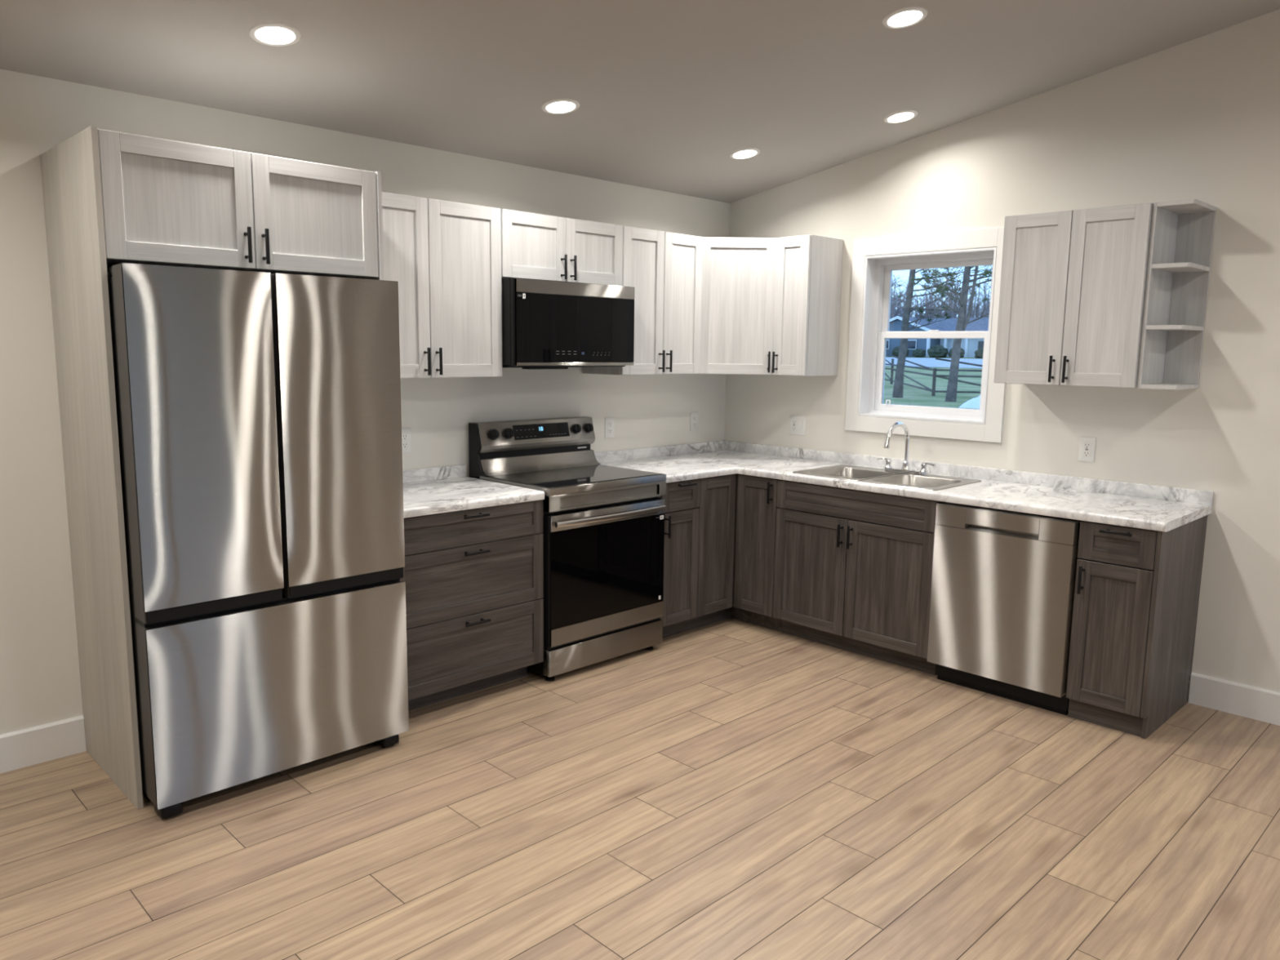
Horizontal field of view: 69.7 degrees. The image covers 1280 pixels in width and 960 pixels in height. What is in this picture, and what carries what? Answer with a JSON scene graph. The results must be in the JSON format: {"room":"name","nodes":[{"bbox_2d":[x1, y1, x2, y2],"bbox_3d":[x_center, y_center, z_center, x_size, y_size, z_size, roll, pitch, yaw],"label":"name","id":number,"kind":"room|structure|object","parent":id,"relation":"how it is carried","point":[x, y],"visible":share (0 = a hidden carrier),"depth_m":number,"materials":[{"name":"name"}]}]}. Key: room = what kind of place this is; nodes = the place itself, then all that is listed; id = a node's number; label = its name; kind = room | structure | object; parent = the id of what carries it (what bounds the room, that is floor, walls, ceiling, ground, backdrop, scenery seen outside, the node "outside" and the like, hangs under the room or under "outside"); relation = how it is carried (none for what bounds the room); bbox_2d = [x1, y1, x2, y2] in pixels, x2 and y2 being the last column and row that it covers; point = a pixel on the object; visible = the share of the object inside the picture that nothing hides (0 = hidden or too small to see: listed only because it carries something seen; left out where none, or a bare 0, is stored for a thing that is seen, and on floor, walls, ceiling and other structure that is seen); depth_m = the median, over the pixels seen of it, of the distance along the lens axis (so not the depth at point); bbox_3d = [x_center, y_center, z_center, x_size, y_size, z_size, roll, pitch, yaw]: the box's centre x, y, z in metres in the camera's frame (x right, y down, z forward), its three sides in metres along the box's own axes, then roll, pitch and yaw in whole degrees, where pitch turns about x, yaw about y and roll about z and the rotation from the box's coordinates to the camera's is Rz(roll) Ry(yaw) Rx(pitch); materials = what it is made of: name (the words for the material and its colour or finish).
{"room":"kitchen","nodes":[
{"label":"kitchen","id":0,"kind":"room"},
{"bbox_2d":[0,68,730,734],"bbox_3d":[-2.126,-0.145,3.430,7.350,2.590,0.150,-7,11,-44],"label":"wall","id":1,"kind":"structure","parent":0,"point":[40,683],"depth_m":3.46,"materials":[{"name":"beige paint"}]},
{"bbox_2d":[0,715,86,773],"bbox_3d":[-3.355,1.120,2.288,3.480,0.138,0.016,-7,11,-44],"label":"baseboard","id":2,"kind":"structure","parent":1,"relation":"attached to","point":[27,747],"depth_m":3.39,"materials":[{"name":"white paint"}]},
{"bbox_2d":[97,128,378,278],"bbox_3d":[-1.516,-0.946,3.328,0.922,0.383,0.667,-7,11,-44],"label":"upper cabinet","id":3,"kind":"object","parent":1,"relation":"attached to","point":[166,202],"visible":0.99,"depth_m":3.08,"materials":[{"name":"white wood"}]},
{"bbox_2d":[401,428,411,453],"bbox_3d":[-1.108,-0.184,4.323,0.072,0.115,0.008,-7,11,-44],"label":"wall outlet","id":4,"kind":"object","parent":1,"relation":"attached to","point":[406,433],"visible":0.71,"depth_m":4.33,"materials":[{"name":"white plastic"}]},
{"bbox_2d":[401,433,408,448],"bbox_3d":[-1.106,-0.184,4.321,0.034,0.067,0.002,-7,11,-44],"label":"socket","id":5,"kind":"object","parent":4,"relation":"attached to","point":[404,436],"depth_m":4.32,"materials":[{"name":"grey plastic"}]},
{"bbox_2d":[402,464,466,483],"bbox_3d":[-1.142,-0.013,4.307,0.765,0.060,0.020,-7,11,-44],"label":"backsplash","id":6,"kind":"structure","parent":1,"relation":"attached to","point":[460,470],"depth_m":4.44,"materials":[{"name":"white stone"}]},
{"bbox_2d":[382,191,502,377],"bbox_3d":[-1.006,-0.839,4.068,0.761,0.763,0.362,-7,11,-44],"label":"upper cabinet","id":7,"kind":"object","parent":1,"relation":"attached to","point":[444,257],"visible":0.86,"depth_m":4.02,"materials":[{"name":"white wood"}]},
{"bbox_2d":[501,208,622,285],"bbox_3d":[-0.459,-1.134,4.566,0.763,0.307,0.362,-7,11,-44],"label":"upper cabinet","id":8,"kind":"object","parent":1,"relation":"attached to","point":[534,246],"visible":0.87,"depth_m":4.44,"materials":[{"name":"white wood"}]},
{"bbox_2d":[501,277,635,368],"bbox_3d":[-0.443,-0.769,4.598,0.761,0.418,0.418,-7,11,-44],"label":"microwave","id":9,"kind":"object","parent":8,"relation":"attached to","point":[547,324],"visible":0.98,"depth_m":4.40,"materials":[{"name":"black metal"}]},
{"bbox_2d":[604,417,614,438],"bbox_3d":[-0.172,-0.298,5.235,0.072,0.115,0.008,-7,11,-44],"label":"wall outlet","id":10,"kind":"object","parent":1,"relation":"attached to","point":[609,422],"visible":1,"depth_m":5.23,"materials":[{"name":"white plastic"}]},
{"bbox_2d":[608,422,612,433],"bbox_3d":[-0.170,-0.298,5.234,0.034,0.067,0.002,-7,11,-44],"label":"socket","id":11,"kind":"object","parent":10,"relation":"attached to","point":[610,424],"depth_m":5.23,"materials":[{"name":"grey plastic"}]},
{"bbox_2d":[582,226,702,374],"bbox_3d":[0.030,-0.970,5.078,0.611,0.763,0.362,-7,11,-44],"label":"upper cabinet","id":12,"kind":"object","parent":1,"relation":"attached to","point":[664,268],"visible":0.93,"depth_m":4.98,"materials":[{"name":"white wood"}]},
{"bbox_2d":[689,412,697,431],"bbox_3d":[0.338,-0.365,5.732,0.072,0.115,0.008,-7,11,-44],"label":"wall outlet","id":13,"kind":"object","parent":1,"relation":"attached to","point":[693,415],"visible":1,"depth_m":5.73,"materials":[{"name":"white plastic"}]},
{"bbox_2d":[692,416,696,426],"bbox_3d":[0.340,-0.365,5.730,0.033,0.066,0.002,-7,11,-44],"label":"socket","id":14,"kind":"object","parent":13,"relation":"attached to","point":[694,418],"depth_m":5.73,"materials":[{"name":"grey plastic"}]},
{"bbox_2d":[699,236,777,374],"bbox_3d":[0.555,-1.011,5.406,0.618,0.763,0.627,-7,11,-44],"label":"upper cabinet","id":15,"kind":"object","parent":1,"relation":"attached to","point":[739,273],"visible":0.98,"depth_m":5.19,"materials":[{"name":"white wood"}]},
{"bbox_2d":[0,617,1279,959],"bbox_3d":[0.628,1.439,0.917,7.197,0.001,7.597,-7,11,-44],"label":"floor","id":16,"kind":"structure","parent":0,"point":[1159,914],"depth_m":2.94,"materials":[{"name":"brown wood"}]},
{"bbox_2d":[40,125,143,808],"bbox_3d":[-1.877,-0.017,3.142,0.018,2.186,0.631,-7,11,-44],"label":"panel","id":17,"kind":"object","parent":16,"relation":"on","point":[71,179],"visible":1,"depth_m":3.08,"materials":[{"name":"white wood"}]},
{"bbox_2d":[107,262,408,818],"bbox_3d":[-1.482,0.154,3.425,0.910,1.776,0.764,-7,11,-44],"label":"refrigerator","id":18,"kind":"object","parent":16,"relation":"on","point":[259,414],"visible":1,"depth_m":3.09,"materials":[{"name":"grey metal"}]},
{"bbox_2d":[360,171,383,279],"bbox_3d":[-1.205,-0.101,3.796,0.017,2.183,0.631,-7,11,-44],"label":"panel","id":19,"kind":"object","parent":16,"relation":"on","point":[378,175],"visible":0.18,"depth_m":3.45,"materials":[{"name":"white wood"}]},
{"bbox_2d":[400,500,543,711],"bbox_3d":[-0.921,0.518,4.152,0.770,0.864,0.663,-7,11,-44],"label":"base cabinet","id":20,"kind":"object","parent":16,"relation":"on","point":[473,579],"visible":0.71,"depth_m":3.95,"materials":[{"name":"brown wood"}]},
{"bbox_2d":[402,464,544,518],"bbox_3d":[-0.925,0.040,4.091,0.765,0.098,0.640,-7,11,-44],"label":"countertop","id":21,"kind":"structure","parent":20,"relation":"on","point":[442,489],"depth_m":4.09,"materials":[{"name":"white stone"}]},
{"bbox_2d":[468,416,666,681],"bbox_3d":[-0.347,0.300,4.639,0.758,1.172,0.676,-7,11,-44],"label":"electric range","id":22,"kind":"object","parent":16,"relation":"on","point":[603,533],"visible":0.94,"depth_m":4.49,"materials":[{"name":"silver metal"}]},
{"bbox_2d":[485,464,661,488],"bbox_3d":[-0.332,-0.026,4.580,0.734,0.003,0.512,-7,11,-44],"label":"cooktop","id":23,"kind":"object","parent":22,"relation":"in","point":[542,476],"depth_m":4.54,"materials":[{"name":"glass"}]},
{"bbox_2d":[657,479,700,638],"bbox_3d":[0.005,0.401,5.054,0.296,0.864,0.663,-7,11,-44],"label":"base cabinet","id":24,"kind":"object","parent":16,"relation":"on","point":[682,515],"visible":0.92,"depth_m":4.86,"materials":[{"name":"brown wood"}]},
{"bbox_2d":[684,473,782,631],"bbox_3d":[0.525,0.359,5.395,0.924,0.864,0.902,-7,11,-44],"label":"base cabinet","id":25,"kind":"object","parent":16,"relation":"on","point":[737,522],"visible":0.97,"depth_m":5.07,"materials":[{"name":"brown wood"}]},
{"bbox_2d":[594,440,1213,532],"bbox_3d":[1.084,-0.001,4.561,1.224,0.098,2.784,-7,11,-44],"label":"countertop","id":26,"kind":"structure","parent":25,"relation":"on","point":[1164,508],"depth_m":4.49,"materials":[{"name":"white stone"}]},
{"bbox_2d":[792,464,981,490],"bbox_3d":[1.266,0.070,4.775,0.504,0.184,0.825,-7,11,-44],"label":"sink","id":27,"kind":"object","parent":26,"relation":"in","point":[866,474],"visible":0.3,"depth_m":4.82,"materials":[{"name":"silver metal"}]},
{"bbox_2d":[876,422,935,475],"bbox_3d":[1.411,-0.172,4.861,0.272,0.276,0.277,2,8,7],"label":"faucet","id":28,"kind":"object","parent":26,"relation":"on","point":[905,468],"visible":1,"depth_m":4.87,"materials":[{"name":"silver metal"}]},
{"bbox_2d":[773,480,947,675],"bbox_3d":[1.257,0.448,4.843,0.663,0.864,0.919,-7,11,-44],"label":"base cabinet","id":29,"kind":"object","parent":16,"relation":"on","point":[853,573],"visible":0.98,"depth_m":4.61,"materials":[{"name":"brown wood"}]},
{"bbox_2d":[927,502,1080,715],"bbox_3d":[1.800,0.539,4.295,0.610,0.853,0.629,-7,11,-44],"label":"dishwasher","id":30,"kind":"object","parent":16,"relation":"on","point":[1003,581],"visible":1,"depth_m":4.06,"materials":[{"name":"silver metal"}]},
{"bbox_2d":[1066,515,1207,738],"bbox_3d":[2.134,0.585,3.961,0.663,0.864,0.310,-7,11,-44],"label":"base cabinet","id":31,"kind":"object","parent":16,"relation":"on","point":[1137,590],"visible":0.99,"depth_m":3.78,"materials":[{"name":"brown wood"}]},
{"bbox_2d":[0,0,1279,203],"bbox_3d":[0.668,-1.347,0.522,7.510,0.778,7.900,-7,11,-44],"label":"ceiling","id":32,"kind":"structure","parent":0,"point":[665,91],"depth_m":3.59,"materials":[{"name":"white paint"}]},
{"bbox_2d":[248,22,301,46],"bbox_3d":[-1.213,-1.480,3.057,0.164,0.030,0.161,-6,11,-40],"label":"recessed light","id":33,"kind":"object","parent":32,"relation":"in","point":[276,34],"visible":1,"depth_m":3.05,"materials":[{"name":"white plastic"}]},
{"bbox_2d":[541,98,579,114],"bbox_3d":[-0.338,-1.591,3.920,0.164,0.030,0.161,-6,11,-40],"label":"recessed light","id":34,"kind":"object","parent":32,"relation":"in","point":[558,106],"visible":1,"depth_m":3.91,"materials":[{"name":"white plastic"}]},
{"bbox_2d":[728,147,760,159],"bbox_3d":[0.547,-1.704,4.803,0.164,0.030,0.161,-6,11,-40],"label":"recessed light","id":35,"kind":"object","parent":32,"relation":"in","point":[744,153],"visible":1,"depth_m":4.79,"materials":[{"name":"white plastic"}]},
{"bbox_2d":[883,110,918,123],"bbox_3d":[1.272,-1.771,4.484,0.164,0.030,0.161,-6,11,-40],"label":"recessed light","id":36,"kind":"object","parent":32,"relation":"in","point":[899,117],"visible":1,"depth_m":4.47,"materials":[{"name":"white plastic"}]},
{"bbox_2d":[882,6,928,28],"bbox_3d":[0.983,-1.715,3.413,0.164,0.030,0.161,-6,11,-40],"label":"recessed light","id":37,"kind":"object","parent":32,"relation":"in","point":[905,17],"visible":1,"depth_m":3.40,"materials":[{"name":"white plastic"}]},
{"bbox_2d":[724,8,1279,702],"bbox_3d":[3.220,-0.378,3.316,0.160,3.223,7.750,-7,11,-44],"label":"wall","id":38,"kind":"structure","parent":0,"point":[1198,118],"depth_m":4.10,"materials":[{"name":"beige paint"}]},
{"bbox_2d":[789,415,806,435],"bbox_3d":[0.948,-0.328,5.532,0.010,0.115,0.118,-7,11,-44],"label":"wall outlet","id":39,"kind":"object","parent":38,"relation":"attached to","point":[797,423],"visible":1,"depth_m":5.53,"materials":[{"name":"white plastic"}]},
{"bbox_2d":[791,419,796,431],"bbox_3d":[0.931,-0.331,5.547,0.002,0.066,0.033,-7,11,-44],"label":"socket","id":40,"kind":"object","parent":39,"relation":"attached to","point":[793,421],"depth_m":5.55,"materials":[{"name":"grey plastic"}]},
{"bbox_2d":[772,234,843,376],"bbox_3d":[0.935,-0.977,5.204,0.362,0.763,0.228,-7,11,-44],"label":"upper cabinet","id":41,"kind":"object","parent":38,"relation":"attached to","point":[808,268],"visible":1,"depth_m":5.12,"materials":[{"name":"white wood"}]},
{"bbox_2d":[844,226,1005,442],"bbox_3d":[1.568,-0.771,4.946,0.177,1.062,0.916,-7,11,-44],"label":"window","id":42,"kind":"structure","parent":38,"relation":"in","point":[874,260],"depth_m":4.99,"materials":[{"name":"white paint"}]},
{"bbox_2d":[993,202,1153,388],"bbox_3d":[1.983,-0.812,4.150,0.362,0.763,0.615,-7,11,-44],"label":"upper cabinet","id":43,"kind":"object","parent":38,"relation":"attached to","point":[1073,285],"visible":0.98,"depth_m":4.03,"materials":[{"name":"white wood"}]},
{"bbox_2d":[1078,436,1096,462],"bbox_3d":[2.118,-0.145,4.356,0.008,0.115,0.072,-7,11,-44],"label":"wall outlet","id":44,"kind":"object","parent":38,"relation":"attached to","point":[1086,445],"visible":1,"depth_m":4.35,"materials":[{"name":"white plastic"}]},
{"bbox_2d":[1082,442,1090,456],"bbox_3d":[2.116,-0.144,4.354,0.002,0.066,0.033,-7,11,-44],"label":"socket","id":45,"kind":"object","parent":44,"relation":"attached to","point":[1086,446],"depth_m":4.35,"materials":[{"name":"grey plastic"}]},
{"bbox_2d":[1137,199,1216,389],"bbox_3d":[2.276,-0.772,3.898,0.304,0.763,0.156,-7,11,-44],"label":"corner shelf unit","id":46,"kind":"object","parent":38,"relation":"attached to","point":[1182,233],"visible":1,"depth_m":3.95,"materials":[{"name":"white wood"}]},
{"bbox_2d":[1187,672,1279,725],"bbox_3d":[4.162,1.199,2.427,0.016,0.138,4.828,-7,11,-44],"label":"baseboard","id":47,"kind":"structure","parent":38,"relation":"attached to","point":[1255,703],"depth_m":4.00,"materials":[{"name":"white paint"}]},
{"label":"outside","id":48,"kind":"structure","parent":0,"visible":0},
{"bbox_2d":[883,356,982,408],"bbox_3d":[101.369,-28.414,201.107,419.820,5.904,380.000,-7,11,-44],"label":"lawn","id":49,"kind":"structure","parent":48,"point":[912,396],"depth_m":52.26,"materials":[{"name":"green plant"}]},
{"bbox_2d":[892,346,908,356],"bbox_3d":[42.296,-20.763,149.564,2.385,2.099,2.905,-7,11,-44],"label":"shrub","id":50,"kind":"object","parent":49,"relation":"on","point":[895,350],"visible":0.44,"depth_m":148.99,"materials":[{"name":"green plant"}]},
{"bbox_2d":[912,348,925,357],"bbox_3d":[44.822,-20.302,147.572,1.784,1.645,2.189,-7,11,-44],"label":"shrub","id":51,"kind":"object","parent":49,"relation":"on","point":[917,353],"visible":0.87,"depth_m":146.97,"materials":[{"name":"green plant"}]},
{"bbox_2d":[884,355,982,395],"bbox_3d":[17.740,-5.403,47.591,11.294,1.845,27.825,-4,9,-27],"label":"rail fence","id":52,"kind":"object","parent":49,"relation":"on","point":[935,375],"visible":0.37,"depth_m":43.15,"materials":[{"name":"brown wood"}]},
{"bbox_2d":[885,315,989,357],"bbox_3d":[53.281,-23.438,151.879,15.750,6.950,27.900,-7,11,-44],"label":"house","id":53,"kind":"structure","parent":49,"relation":"on","point":[970,346],"depth_m":149.86,"materials":[{"name":"grey"}]},
{"bbox_2d":[927,344,948,357],"bbox_3d":[47.193,-20.223,145.630,2.710,2.417,3.321,-7,11,-44],"label":"shrub","id":54,"kind":"object","parent":49,"relation":"on","point":[936,351],"visible":0.91,"depth_m":144.76,"materials":[{"name":"green plant"}]},
{"bbox_2d":[890,265,991,397],"bbox_3d":[12.533,-9.727,39.934,6.360,12.562,4.979,4,9,24],"label":"pine tree","id":55,"kind":"object","parent":49,"relation":"on","point":[898,389],"visible":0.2,"depth_m":40.76,"materials":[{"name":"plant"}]},
{"bbox_2d":[889,272,991,319],"bbox_3d":[60.882,-36.653,205.862,66.004,17.124,82.274,-7,11,-44],"label":"bare woods","id":56,"kind":"object","parent":49,"relation":"on","point":[953,314],"visible":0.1,"depth_m":179.58,"materials":[{"name":"brown plant"}]},
{"bbox_2d":[906,265,992,401],"bbox_3d":[13.761,-9.349,37.289,6.348,12.601,6.286,7,10,35],"label":"pine tree","id":57,"kind":"object","parent":49,"relation":"on","point":[962,323],"visible":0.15,"depth_m":37.81,"materials":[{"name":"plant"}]},
{"bbox_2d":[947,347,964,358],"bbox_3d":[49.509,-19.821,143.801,2.140,1.950,2.580,-7,11,-44],"label":"shrub","id":58,"kind":"object","parent":49,"relation":"on","point":[962,352],"visible":0.48,"depth_m":143.25,"materials":[{"name":"green plant"}]},
{"bbox_2d":[959,395,980,408],"bbox_3d":[13.192,-2.971,34.355,1.600,0.567,2.000,-7,11,-44],"label":"pile","id":59,"kind":"object","parent":49,"relation":"on","point":[974,402],"visible":0.27,"depth_m":34.22,"materials":[{"name":"white snow"}]},
{"bbox_2d":[974,347,983,358],"bbox_3d":[52.327,-19.213,140.257,2.151,1.882,2.653,-7,11,-44],"label":"shrub","id":60,"kind":"object","parent":49,"relation":"on","point":[979,353],"visible":0.56,"depth_m":139.91,"materials":[{"name":"green plant"}]},
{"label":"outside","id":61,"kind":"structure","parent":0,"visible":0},
{"bbox_2d":[885,357,982,368],"bbox_3d":[27.806,-16.852,129.780,40.000,0.906,260.000,-7,11,-44],"label":"road","id":62,"kind":"structure","parent":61,"point":[933,362],"depth_m":117.83,"materials":[{"name":"grey asphalt"}]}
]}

